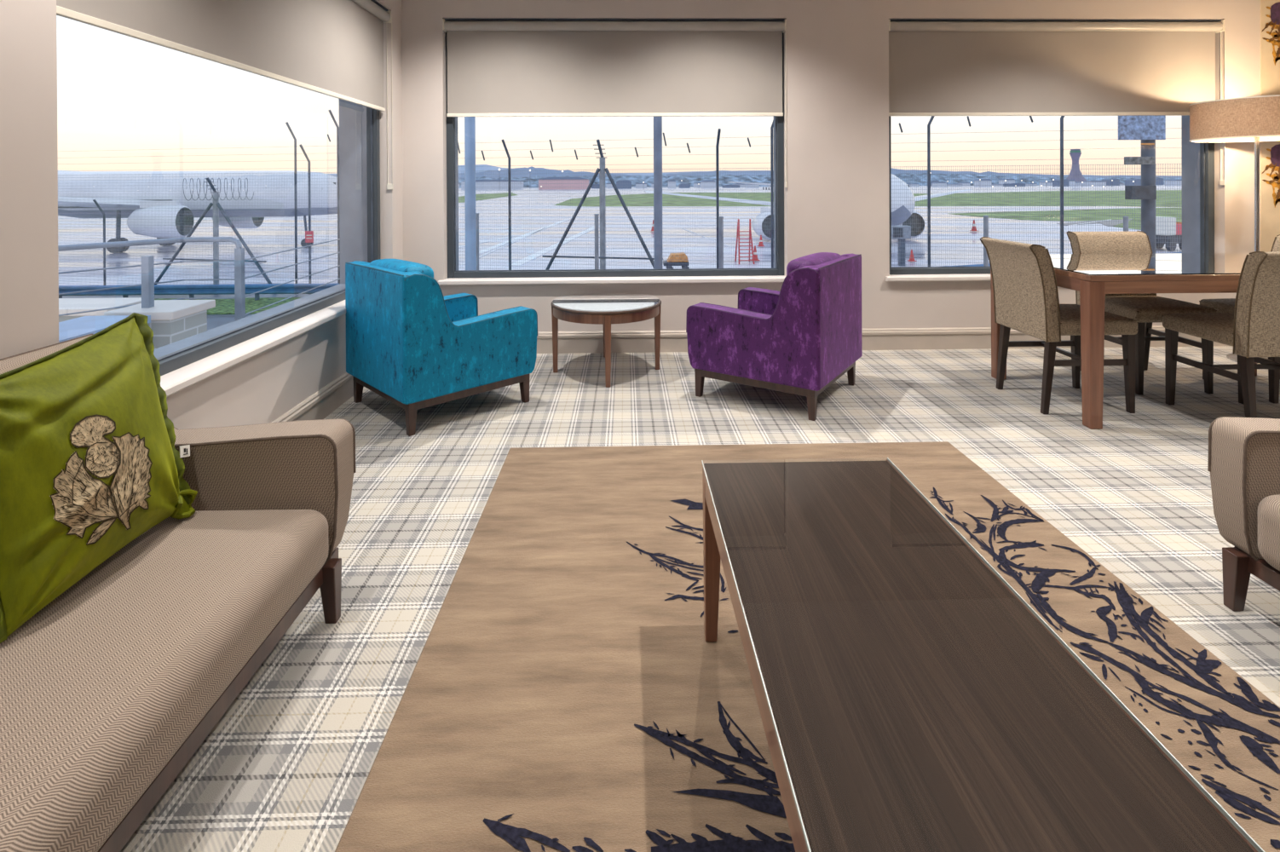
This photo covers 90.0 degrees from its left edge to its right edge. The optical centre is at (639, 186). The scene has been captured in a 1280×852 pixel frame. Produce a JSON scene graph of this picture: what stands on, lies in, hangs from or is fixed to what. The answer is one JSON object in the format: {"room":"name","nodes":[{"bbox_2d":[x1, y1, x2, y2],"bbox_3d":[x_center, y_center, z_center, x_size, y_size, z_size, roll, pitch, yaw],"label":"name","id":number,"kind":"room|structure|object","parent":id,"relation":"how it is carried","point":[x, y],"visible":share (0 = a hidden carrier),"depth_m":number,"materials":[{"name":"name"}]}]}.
{"room":"airport lounge","nodes":[
{"label":"airport lounge","id":0,"kind":"room"},
{"bbox_2d":[0,0,403,429],"bbox_3d":[-1.753,-0.170,0.734,0.330,2.750,7.550,0,0,-1],"label":"wall","id":1,"kind":"structure","parent":0,"point":[263,387],"depth_m":1.74,"materials":[{"name":"paint"}]},
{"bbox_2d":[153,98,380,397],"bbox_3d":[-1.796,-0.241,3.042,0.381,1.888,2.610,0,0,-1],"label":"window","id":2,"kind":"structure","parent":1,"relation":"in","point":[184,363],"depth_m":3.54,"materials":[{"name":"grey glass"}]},
{"bbox_2d":[56,0,393,190],"bbox_3d":[-1.675,-0.574,3.038,0.085,1.208,2.540,0,0,-1],"label":"roller blind","id":3,"kind":"object","parent":2,"relation":"attached to","point":[331,48],"visible":0.88,"depth_m":2.96,"materials":[{"name":"fabric"}]},
{"bbox_2d":[271,372,364,422],"bbox_3d":[-1.571,1.129,0.831,0.026,0.150,7.324,0,0,-1],"label":"baseboard","id":4,"kind":"structure","parent":1,"relation":"attached to","point":[325,401],"depth_m":3.29,"materials":[{"name":"paint"}]},
{"bbox_2d":[120,345,1279,851],"bbox_3d":[1.924,1.247,1.000,7.720,0.120,7.900,0,0,-1],"label":"floor","id":5,"kind":"structure","parent":0,"point":[286,767],"depth_m":2.46,"materials":[{"name":"carpet"}]},
{"bbox_2d":[0,334,356,851],"bbox_3d":[-1.184,0.803,0.845,0.755,0.797,2.050,0,0,-1],"label":"sofa","id":6,"kind":"object","parent":5,"relation":"on","point":[110,689],"visible":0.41,"depth_m":1.27,"materials":[{"name":"beige fabric"}]},
{"bbox_2d":[0,343,74,374],"bbox_3d":[-1.437,0.640,1.286,0.145,0.472,0.866,0,0,-1],"label":"sofa backrest","id":7,"kind":"object","parent":6,"relation":"on","point":[5,366],"depth_m":1.49,"materials":[{"name":"beige fabric"}]},
{"bbox_2d":[0,312,197,643],"bbox_3d":[-1.229,0.591,1.434,0.211,0.528,0.582,0,0,-1],"label":"cushion","id":8,"kind":"object","parent":6,"relation":"on","point":[90,463],"visible":1,"depth_m":1.34,"materials":[{"name":"green fabric"}]},
{"bbox_2d":[345,259,537,436],"bbox_3d":[-1.095,0.791,3.532,0.765,0.797,0.745,-1,0,-45],"label":"armchair","id":9,"kind":"object","parent":5,"relation":"on","point":[415,347],"visible":1,"depth_m":3.22,"materials":[{"name":"teal fabric"}]},
{"bbox_2d":[369,259,433,278],"bbox_3d":[-1.262,0.638,3.367,0.170,0.487,0.497,-1,0,-45],"label":"cushion","id":10,"kind":"object","parent":9,"relation":"on","point":[401,266],"depth_m":3.25,"materials":[{"name":"teal fabric"}]},
{"bbox_2d":[550,291,661,387],"bbox_3d":[-0.214,0.957,4.100,0.704,0.453,0.704,0,0,-5],"label":"round side table","id":11,"kind":"object","parent":5,"relation":"on","point":[606,308],"visible":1,"depth_m":3.93,"materials":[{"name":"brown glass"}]},
{"bbox_2d":[686,252,862,420],"bbox_3d":[0.790,0.782,3.700,0.765,0.797,0.765,0,0,34],"label":"armchair","id":12,"kind":"object","parent":5,"relation":"on","point":[800,338],"visible":1,"depth_m":3.38,"materials":[{"name":"purple fabric"}]},
{"bbox_2d":[786,252,841,275],"bbox_3d":[0.982,0.626,3.567,0.170,0.487,0.517,0,0,34],"label":"cushion","id":13,"kind":"object","parent":12,"relation":"on","point":[820,258],"depth_m":3.42,"materials":[{"name":"purple fabric"}]},
{"bbox_2d":[334,441,1279,851],"bbox_3d":[0.448,1.185,1.388,1.998,0.015,3.045,0,0,-1],"label":"area rug","id":14,"kind":"object","parent":5,"relation":"on","point":[566,690],"visible":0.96,"depth_m":1.53,"materials":[{"name":"carpet"}]},
{"bbox_2d":[701,457,1264,851],"bbox_3d":[0.425,0.952,1.033,0.494,0.458,1.318,0,0,-1],"label":"coffee table","id":15,"kind":"object","parent":14,"relation":"on","point":[908,700],"visible":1,"depth_m":0.92,"materials":[{"name":"brown wood"}]},
{"bbox_2d":[980,236,1138,414],"bbox_3d":[2.275,0.735,3.511,0.577,0.879,0.463,0,0,-1],"label":"dining chair","id":16,"kind":"object","parent":5,"relation":"on","point":[1026,300],"visible":0.94,"depth_m":3.36,"materials":[{"name":"fabric"}]},
{"bbox_2d":[990,253,1256,429],"bbox_3d":[2.974,0.795,3.533,1.620,0.750,0.850,0,0,-1],"label":"dining table","id":17,"kind":"object","parent":5,"relation":"on","point":[1094,276],"visible":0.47,"depth_m":3.12,"materials":[{"name":"red wood"}]},
{"bbox_2d":[1066,230,1216,394],"bbox_3d":[3.001,0.730,3.866,0.463,0.879,0.577,0,0,-1],"label":"dining chair","id":18,"kind":"object","parent":5,"relation":"on","point":[1147,308],"visible":0.59,"depth_m":3.77,"materials":[{"name":"fabric"}]},
{"bbox_2d":[1161,251,1279,417],"bbox_3d":[3.047,0.733,3.175,0.463,0.879,0.577,0,0,-1],"label":"dining chair","id":19,"kind":"object","parent":5,"relation":"on","point":[1253,331],"visible":0.95,"depth_m":2.99,"materials":[{"name":"fabric"}]},
{"bbox_2d":[1189,94,1279,363],"bbox_3d":[4.092,0.299,4.246,0.680,1.726,0.680,0,0,-1],"label":"floor lamp","id":20,"kind":"object","parent":5,"relation":"on","point":[1256,119],"visible":0.79,"depth_m":4.13,"materials":[{"name":"fabric"}]},
{"bbox_2d":[1199,234,1279,403],"bbox_3d":[3.674,0.727,3.658,0.577,0.879,0.463,0,0,-1],"label":"dining chair","id":21,"kind":"object","parent":5,"relation":"on","point":[1221,305],"visible":0.23,"depth_m":3.69,"materials":[{"name":"fabric"}]},
{"bbox_2d":[1207,416,1279,611],"bbox_3d":[2.043,0.788,0.865,0.755,0.797,2.000,0,0,-1],"label":"sofa","id":22,"kind":"object","parent":5,"relation":"on","point":[1243,459],"visible":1,"depth_m":1.76,"materials":[{"name":"beige fabric"}]},
{"bbox_2d":[401,0,1260,331],"bbox_3d":[1.831,-0.204,4.742,7.720,2.750,0.300,0,0,-1],"label":"wall","id":23,"kind":"structure","parent":0,"point":[837,193],"depth_m":4.58,"materials":[{"name":"paint"}]},
{"bbox_2d":[438,30,785,285],"bbox_3d":[-0.173,-0.255,4.701,2.499,1.888,0.381,0,0,-1],"label":"window","id":24,"kind":"structure","parent":23,"relation":"in","point":[455,277],"depth_m":4.62,"materials":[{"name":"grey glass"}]},
{"bbox_2d":[442,18,787,187],"bbox_3d":[-0.172,-0.588,4.577,2.439,1.208,0.085,0,0,-1],"label":"roller blind","id":25,"kind":"object","parent":24,"relation":"attached to","point":[497,67],"visible":1,"depth_m":4.58,"materials":[{"name":"fabric"}]},
{"bbox_2d":[536,325,1228,353],"bbox_3d":[1.916,1.096,4.587,7.170,0.150,0.026,0,0,-1],"label":"baseboard","id":26,"kind":"structure","parent":23,"relation":"attached to","point":[965,337],"depth_m":4.57,"materials":[{"name":"paint"}]},
{"bbox_2d":[885,115,1214,281],"bbox_3d":[3.013,-0.271,4.774,2.519,1.888,0.381,0,0,-1],"label":"window","id":27,"kind":"structure","parent":23,"relation":"in","point":[1197,158],"depth_m":4.76,"materials":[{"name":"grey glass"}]},
{"bbox_2d":[888,18,1226,185],"bbox_3d":[3.014,-0.603,4.650,2.459,1.208,0.085,0,0,-1],"label":"roller blind","id":28,"kind":"object","parent":27,"relation":"attached to","point":[937,66],"visible":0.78,"depth_m":4.66,"materials":[{"name":"fabric"}]},
{"bbox_2d":[1260,0,1279,252],"bbox_3d":[5.022,-0.191,4.661,1.027,2.801,0.007,0,0,-1],"label":"panel","id":29,"kind":"object","parent":23,"relation":"attached to","point":[1270,9],"visible":0.71,"depth_m":4.65,"materials":[{"name":"beige paint"}]},
{"label":"outside","id":30,"kind":"structure","parent":0,"visible":0},
{"bbox_2d":[58,315,150,342],"bbox_3d":[-4.004,2.312,2.804,0.500,2.590,4.370,0,0,-1],"label":"wall","id":31,"kind":"structure","parent":30,"point":[74,328],"depth_m":4.64,"materials":[{"name":"brick"}]},
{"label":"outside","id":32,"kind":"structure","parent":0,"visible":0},
{"bbox_2d":[57,184,1181,285],"bbox_3d":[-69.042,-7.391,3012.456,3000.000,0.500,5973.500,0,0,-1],"label":"apron","id":33,"kind":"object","parent":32,"point":[673,222],"depth_m":59.35,"materials":[{"name":"grey concrete"}]},
{"bbox_2d":[57,170,337,253],"bbox_3d":[-42.739,-1.099,50.759,30.434,12.165,27.389,-1,0,-44],"label":"airliner","id":34,"kind":"object","parent":33,"relation":"on","point":[276,211],"visible":0.59,"depth_m":49.23,"materials":[{"name":"metal"}]},
{"bbox_2d":[461,179,523,189],"bbox_3d":[-137.428,-1.456,597.006,56.349,9.071,13.000,0,0,-1],"label":"building","id":35,"kind":"structure","parent":33,"relation":"on","point":[502,182],"depth_m":590.99,"materials":[{"name":"stone"}]},
{"bbox_2d":[538,177,588,190],"bbox_3d":[-66.134,-2.454,558.626,44.021,10.723,13.000,0,0,-1],"label":"building","id":36,"kind":"structure","parent":33,"relation":"on","point":[578,186],"depth_m":552.48,"materials":[{"name":"stone"}]},
{"bbox_2d":[591,184,599,188],"bbox_3d":[-45.501,0.173,664.138,10.075,4.366,13.000,0,0,-1],"label":"building","id":37,"kind":"structure","parent":33,"relation":"on","point":[594,186],"depth_m":658.17,"materials":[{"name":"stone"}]},
{"bbox_2d":[605,183,613,188],"bbox_3d":[-32.323,-0.707,709.449,10.657,5.612,13.000,0,0,-1],"label":"building","id":38,"kind":"structure","parent":33,"relation":"on","point":[608,185],"depth_m":703.36,"materials":[{"name":"stone"}]},
{"bbox_2d":[616,179,631,188],"bbox_3d":[-15.626,-1.634,619.804,15.611,8.079,13.000,0,0,-1],"label":"building","id":39,"kind":"structure","parent":33,"relation":"on","point":[627,183],"depth_m":613.78,"materials":[{"name":"stone"}]},
{"bbox_2d":[635,183,646,188],"bbox_3d":[1.204,-0.633,665.206,12.296,5.529,13.000,0,0,-1],"label":"building","id":40,"kind":"structure","parent":33,"relation":"on","point":[637,185],"depth_m":659.13,"materials":[{"name":"stone"}]},
{"bbox_2d":[668,179,675,188],"bbox_3d":[30.859,-1.810,620.869,7.975,7.984,13.000,0,0,-1],"label":"building","id":41,"kind":"structure","parent":33,"relation":"on","point":[671,183],"depth_m":614.83,"materials":[{"name":"stone"}]},
{"bbox_2d":[663,252,689,268],"bbox_3d":[2.046,4.325,36.440,1.430,1.018,1.000,0,0,-1],"label":"cart","id":42,"kind":"object","parent":33,"relation":"on","point":[672,259],"visible":0.63,"depth_m":35.99,"materials":[{"name":"orange paint"}]},
{"bbox_2d":[678,184,690,188],"bbox_3d":[46.123,-0.258,666.237,11.587,4.344,13.000,0,0,-1],"label":"building","id":43,"kind":"structure","parent":33,"relation":"on","point":[680,186],"depth_m":660.26,"materials":[{"name":"stone"}]},
{"bbox_2d":[693,182,700,187],"bbox_3d":[67.682,-1.229,711.740,15.895,5.693,13.000,0,0,-1],"label":"building","id":44,"kind":"structure","parent":33,"relation":"on","point":[695,182],"depth_m":705.60,"materials":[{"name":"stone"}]},
{"bbox_2d":[701,179,715,188],"bbox_3d":[66.259,-1.852,621.680,14.158,7.727,13.000,0,0,-1],"label":"building","id":45,"kind":"structure","parent":33,"relation":"on","point":[706,183],"depth_m":615.73,"materials":[{"name":"stone"}]},
{"bbox_2d":[722,184,739,187],"bbox_3d":[95.040,0.196,667.361,17.120,2.966,13.000,0,0,-1],"label":"building","id":46,"kind":"structure","parent":33,"relation":"on","point":[725,186],"depth_m":661.23,"materials":[{"name":"stone"}]},
{"bbox_2d":[732,183,745,187],"bbox_3d":[110.575,-0.654,712.726,14.480,4.129,13.000,0,0,-1],"label":"building","id":47,"kind":"structure","parent":33,"relation":"on","point":[742,185],"depth_m":706.80,"materials":[{"name":"stone"}]},
{"bbox_2d":[735,219,754,264],"bbox_3d":[6.526,3.435,40.050,0.987,2.750,1.497,0,0,-1],"label":"steps","id":48,"kind":"structure","parent":33,"relation":"on","point":[738,229],"depth_m":39.68,"materials":[{"name":"red paint"}]},
{"bbox_2d":[745,184,759,188],"bbox_3d":[109.171,-0.263,622.671,11.659,4.136,13.000,0,0,-1],"label":"building","id":49,"kind":"structure","parent":33,"relation":"on","point":[746,185],"depth_m":616.78,"materials":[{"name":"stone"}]},
{"bbox_2d":[749,245,760,260],"bbox_3d":[7.296,4.256,40.610,0.500,0.930,0.500,0,0,-1],"label":"traffic cone","id":50,"kind":"object","parent":33,"relation":"on","point":[755,254],"visible":0.77,"depth_m":40.49,"materials":[{"name":"red paint"}]},
{"bbox_2d":[757,235,763,246],"bbox_3d":[9.399,4.232,49.734,0.475,0.880,0.475,0,0,-1],"label":"traffic cone","id":51,"kind":"object","parent":33,"relation":"on","point":[760,244],"visible":0.99,"depth_m":49.62,"materials":[{"name":"red paint"}]},
{"bbox_2d":[458,190,1107,265],"bbox_3d":[132.091,3.192,269.910,440.620,0.045,455.245,0,0,-1],"label":"ground marking","id":52,"kind":"object","parent":33,"relation":"on","point":[536,255],"depth_m":55.05,"materials":[{"name":"paint"}]},
{"bbox_2d":[644,173,971,240],"bbox_3d":[17.195,-1.321,64.488,25.310,11.924,25.517,0,0,37],"label":"airliner","id":53,"kind":"object","parent":33,"relation":"on","point":[758,223],"visible":0.3,"depth_m":54.40,"materials":[{"name":"metal"}]},
{"bbox_2d":[459,172,1181,188],"bbox_3d":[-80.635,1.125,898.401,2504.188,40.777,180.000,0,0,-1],"label":"tree belt","id":54,"kind":"object","parent":33,"relation":"on","point":[956,178],"visible":0.14,"depth_m":884.37,"materials":[{"name":"plant"}]},
{"bbox_2d":[891,225,910,265],"bbox_3d":[15.510,3.567,38.194,1.100,2.391,0.620,0,0,-1],"label":"post","id":55,"kind":"object","parent":33,"relation":"on","point":[905,230],"visible":0.65,"depth_m":37.91,"materials":[{"name":"metal"}]},
{"bbox_2d":[907,250,916,261],"bbox_3d":[16.902,4.314,39.806,0.400,0.730,0.400,0,0,-1],"label":"traffic cone","id":56,"kind":"object","parent":33,"relation":"on","point":[912,253],"visible":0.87,"depth_m":39.71,"materials":[{"name":"red paint"}]},
{"bbox_2d":[909,183,919,186],"bbox_3d":[295.801,-1.027,691.964,8.049,3.304,13.000,0,0,-1],"label":"building","id":57,"kind":"structure","parent":33,"relation":"on","point":[913,184],"depth_m":686.06,"materials":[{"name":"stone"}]},
{"bbox_2d":[931,182,946,186],"bbox_3d":[302.336,-1.622,647.099,10.324,4.820,13.000,0,0,-1],"label":"building","id":58,"kind":"structure","parent":33,"relation":"on","point":[939,184],"depth_m":641.20,"materials":[{"name":"stone"}]},
{"bbox_2d":[947,184,962,186],"bbox_3d":[338.830,-1.022,692.950,15.312,2.879,13.000,0,0,-1],"label":"building","id":59,"kind":"structure","parent":33,"relation":"on","point":[948,185],"depth_m":687.07,"materials":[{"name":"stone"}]},
{"bbox_2d":[958,182,969,185],"bbox_3d":[374.036,-2.160,738.765,8.086,4.428,13.000,0,0,-1],"label":"building","id":60,"kind":"structure","parent":33,"relation":"on","point":[962,183],"depth_m":732.81,"materials":[{"name":"stone"}]},
{"bbox_2d":[969,220,976,230],"bbox_3d":[33.386,3.932,63.984,0.600,1.130,0.600,0,0,-1],"label":"traffic cone","id":61,"kind":"object","parent":33,"relation":"on","point":[973,223],"visible":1,"depth_m":63.87,"materials":[{"name":"red paint"}]},
{"bbox_2d":[974,178,991,186],"bbox_3d":[346.799,-3.236,648.111,12.490,7.619,13.000,0,0,-1],"label":"building","id":62,"kind":"structure","parent":33,"relation":"on","point":[976,180],"depth_m":642.14,"materials":[{"name":"stone"}]},
{"bbox_2d":[997,178,1014,184],"bbox_3d":[423.950,-4.324,739.900,12.608,8.275,13.000,0,0,-1],"label":"building","id":63,"kind":"structure","parent":33,"relation":"on","point":[1008,181],"depth_m":733.88,"materials":[{"name":"stone"}]},
{"bbox_2d":[1003,183,1025,186],"bbox_3d":[379.183,-1.248,648.862,16.520,3.330,13.000,0,0,-1],"label":"building","id":64,"kind":"structure","parent":33,"relation":"on","point":[1005,183],"depth_m":642.92,"materials":[{"name":"stone"}]},
{"bbox_2d":[1039,181,1052,184],"bbox_3d":[472.447,-2.773,741.019,14.363,4.707,13.000,0,0,-1],"label":"building","id":65,"kind":"structure","parent":33,"relation":"on","point":[1040,182],"depth_m":736.03,"materials":[{"name":"stone"}]},
{"bbox_2d":[1052,178,1069,186],"bbox_3d":[427.313,-3.329,649.957,9.647,7.029,13.000,0,0,-1],"label":"building","id":66,"kind":"structure","parent":33,"relation":"on","point":[1054,181],"depth_m":645.44,"materials":[{"name":"stone"}]},
{"bbox_2d":[1069,179,1074,185],"bbox_3d":[465.253,-3.488,695.838,8.346,6.592,13.000,0,0,-1],"label":"building","id":67,"kind":"structure","parent":33,"relation":"on","point":[1071,183],"depth_m":689.75,"materials":[{"name":"stone"}]},
{"bbox_2d":[1066,149,1086,180],"bbox_3d":[552.910,-24.019,812.793,31.947,45.820,31.947,0,0,-1],"label":"control tower","id":68,"kind":"structure","parent":33,"relation":"on","point":[1075,153],"depth_m":808.77,"materials":[{"name":"concrete"}]},
{"bbox_2d":[1075,181,1081,185],"bbox_3d":[509.655,-2.739,741.872,8.196,4.280,13.000,0,0,-1],"label":"building","id":69,"kind":"structure","parent":33,"relation":"on","point":[1077,183],"depth_m":739.10,"materials":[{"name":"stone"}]},
{"bbox_2d":[1082,181,1106,185],"bbox_3d":[461.459,-2.696,650.742,16.458,5.434,13.000,0,0,-1],"label":"building","id":70,"kind":"structure","parent":33,"relation":"on","point":[1084,183],"depth_m":644.81,"materials":[{"name":"stone"}]},
{"bbox_2d":[1101,178,1119,185],"bbox_3d":[512.390,-4.132,696.916,11.615,7.426,13.000,0,0,-1],"label":"building","id":71,"kind":"structure","parent":33,"relation":"on","point":[1111,183],"depth_m":690.93,"materials":[{"name":"stone"}]},
{"bbox_2d":[1124,178,1141,185],"bbox_3d":[504.258,-3.694,651.720,13.296,7.017,13.000,0,0,-1],"label":"building","id":72,"kind":"structure","parent":33,"relation":"on","point":[1128,181],"depth_m":647.02,"materials":[{"name":"stone"}]},
{"bbox_2d":[1156,178,1163,184],"bbox_3d":[598.888,-5.004,743.908,9.274,7.950,13.000,0,0,-1],"label":"building","id":73,"kind":"structure","parent":33,"relation":"on","point":[1159,181],"depth_m":737.83,"materials":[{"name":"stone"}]},
{"bbox_2d":[1156,216,1181,251],"bbox_3d":[38.146,3.414,46.511,2.370,2.390,1.840,0,0,-21],"label":"truck","id":74,"kind":"object","parent":33,"relation":"on","point":[1160,221],"visible":0.52,"depth_m":45.65,"materials":[{"name":"orange paint"}]},
{"bbox_2d":[1164,179,1181,185],"bbox_3d":[546.159,-3.559,652.681,14.069,6.342,13.000,0,0,-1],"label":"building","id":75,"kind":"structure","parent":33,"relation":"on","point":[1171,182],"depth_m":649.07,"materials":[{"name":"stone"}]},
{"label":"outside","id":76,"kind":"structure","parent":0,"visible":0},
{"bbox_2d":[327,164,770,175],"bbox_3d":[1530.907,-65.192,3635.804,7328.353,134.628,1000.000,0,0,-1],"label":"hills","id":77,"kind":"structure","parent":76,"point":[481,168],"depth_m":3498.59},
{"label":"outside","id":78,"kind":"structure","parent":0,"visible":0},
{"bbox_2d":[330,166,1181,178],"bbox_3d":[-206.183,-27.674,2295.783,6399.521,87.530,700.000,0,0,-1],"label":"hills","id":79,"kind":"structure","parent":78,"point":[541,171],"depth_m":2229.82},
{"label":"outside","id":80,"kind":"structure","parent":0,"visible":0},
{"bbox_2d":[554,190,1181,207],"bbox_3d":[199.029,3.062,228.571,443.917,0.030,239.023,0,0,-1],"label":"grass","id":81,"kind":"structure","parent":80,"point":[1006,198],"depth_m":180.86,"materials":[{"name":"green plant"}]},
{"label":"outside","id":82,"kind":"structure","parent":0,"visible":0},
{"bbox_2d":[951,207,1181,221],"bbox_3d":[75.911,4.189,99.489,55.663,0.050,38.880,0,0,-1],"label":"grass","id":83,"kind":"structure","parent":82,"point":[1006,215],"depth_m":95.24,"materials":[{"name":"green plant"}]},
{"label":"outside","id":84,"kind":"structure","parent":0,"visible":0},
{"bbox_2d":[1112,207,1181,230],"bbox_3d":[85.228,4.136,99.054,69.967,0.070,68.502,0,0,-1],"label":"grass","id":85,"kind":"structure","parent":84,"point":[1172,213],"depth_m":82.14,"materials":[{"name":"green plant"}]},
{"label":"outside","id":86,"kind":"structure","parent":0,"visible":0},
{"bbox_2d":[459,192,517,202],"bbox_3d":[-64.655,4.132,267.862,28.364,0.040,205.489,0,0,-1],"label":"grass","id":87,"kind":"structure","parent":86,"point":[503,194],"depth_m":256.68,"materials":[{"name":"green plant"}]},
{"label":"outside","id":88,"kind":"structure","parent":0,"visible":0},
{"bbox_2d":[62,294,310,330],"bbox_3d":[-0.305,4.340,14.215,180.000,1.600,18.000,0,0,-1],"label":"ground","id":89,"kind":"structure","parent":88,"point":[212,323],"depth_m":20.65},
{"bbox_2d":[58,297,141,322],"bbox_3d":[-5.984,2.376,6.274,2.000,2.450,0.600,0,0,-1],"label":"wall","id":90,"kind":"structure","parent":89,"relation":"on","point":[66,305],"depth_m":6.20,"materials":[{"name":"concrete"}]},
{"bbox_2d":[103,299,215,349],"bbox_3d":[-3.972,2.296,5.340,0.540,2.600,0.540,0,0,-1],"label":"brick pillar","id":91,"kind":"structure","parent":89,"relation":"on","point":[171,320],"depth_m":5.21,"materials":[{"name":"brick"}]},
{"bbox_2d":[57,236,340,320],"bbox_3d":[-4.311,1.619,9.196,1.156,2.323,8.429,0,0,-1],"label":"balustrade","id":92,"kind":"object","parent":91,"relation":"on","point":[147,263],"visible":0.44,"depth_m":5.85,"materials":[{"name":"metal"}]},
{"bbox_2d":[464,116,476,270],"bbox_3d":[-1.976,0.077,7.457,0.247,7.000,0.247,0,0,-1],"label":"steel column","id":93,"kind":"structure","parent":89,"relation":"on","point":[469,122],"depth_m":7.41,"materials":[{"name":"metal"}]},
{"bbox_2d":[475,213,478,270],"bbox_3d":[-2.532,1.992,9.966,0.072,3.153,0.072,0,0,-1],"label":"railing post","id":94,"kind":"object","parent":89,"relation":"on","point":[476,214],"visible":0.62,"depth_m":9.94,"materials":[{"name":"metal"}]},
{"bbox_2d":[593,213,599,269],"bbox_3d":[-0.654,1.990,9.749,0.072,3.142,0.072,0,0,-1],"label":"railing post","id":95,"kind":"object","parent":89,"relation":"on","point":[596,224],"visible":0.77,"depth_m":9.72,"materials":[{"name":"metal"}]},
{"bbox_2d":[57,109,1181,285],"bbox_3d":[-2.979,0.587,19.208,45.152,6.154,0.877,0,0,13],"label":"fence","id":96,"kind":"object","parent":89,"relation":"on","point":[216,205],"visible":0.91,"depth_m":19.11,"materials":[{"name":"grey metal"}]},
{"bbox_2d":[305,230,313,242],"bbox_3d":[-10.852,1.667,21.010,0.260,0.380,0.024,0,0,-1],"label":"warning sign","id":97,"kind":"object","parent":96,"relation":"attached to","point":[308,234],"visible":1,"depth_m":21.00,"materials":[{"name":"red metal"}]},
{"bbox_2d":[653,116,663,269],"bbox_3d":[0.253,0.060,9.008,0.240,7.000,0.240,0,0,-1],"label":"steel column","id":98,"kind":"structure","parent":89,"relation":"on","point":[657,120],"depth_m":8.96,"materials":[{"name":"metal"}]},
{"bbox_2d":[718,216,723,268],"bbox_3d":[1.155,1.990,9.085,0.072,3.131,0.072,0,0,-1],"label":"railing post","id":99,"kind":"object","parent":89,"relation":"on","point":[720,218],"visible":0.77,"depth_m":9.05,"materials":[{"name":"metal"}]},
{"bbox_2d":[983,215,988,266],"bbox_3d":[5.083,1.982,9.399,0.072,3.108,0.072,0,0,-1],"label":"railing post","id":100,"kind":"object","parent":89,"relation":"on","point":[985,217],"visible":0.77,"depth_m":9.37,"materials":[{"name":"metal"}]},
{"bbox_2d":[945,252,1181,266],"bbox_3d":[8.735,2.513,13.333,9.640,1.978,0.162,0,0,-19],"label":"barrier","id":101,"kind":"object","parent":89,"relation":"on","point":[973,265],"visible":0.02,"depth_m":12.52,"materials":[{"name":"metal"}]},
{"bbox_2d":[1122,216,1129,231],"bbox_3d":[6.997,1.979,9.219,0.072,3.096,0.072,0,0,-1],"label":"railing post","id":102,"kind":"object","parent":89,"relation":"on","point":[1125,218],"visible":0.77,"depth_m":9.19,"materials":[{"name":"metal"}]},
{"bbox_2d":[1118,115,1165,253],"bbox_3d":[8.675,0.011,11.099,0.805,7.000,0.341,0,0,-10],"label":"signal mast","id":103,"kind":"object","parent":89,"relation":"on","point":[1146,129],"visible":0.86,"depth_m":11.05,"materials":[{"name":"metal"}]},
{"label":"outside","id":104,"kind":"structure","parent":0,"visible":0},
{"bbox_2d":[1057,219,1132,226],"bbox_3d":[56.381,4.384,77.175,17.419,0.035,13.748,0,0,-1],"label":"road","id":105,"kind":"structure","parent":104,"point":[1111,221],"depth_m":76.30,"materials":[{"name":"grey asphalt"}]},
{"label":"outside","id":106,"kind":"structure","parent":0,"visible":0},
{"bbox_2d":[154,297,300,314],"bbox_3d":[-30.417,3.643,18.623,60.000,0.040,2.400,0,0,-1],"label":"verge","id":107,"kind":"structure","parent":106,"point":[222,306],"depth_m":19.10,"materials":[{"name":"green plant"}]},
{"bbox_2d":[58,283,339,300],"bbox_3d":[-17.594,3.326,19.636,16.581,0.546,0.160,0,0,-1],"label":"barrier","id":108,"kind":"object","parent":107,"relation":"on","point":[191,290],"visible":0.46,"depth_m":19.67,"materials":[{"name":"metal"}]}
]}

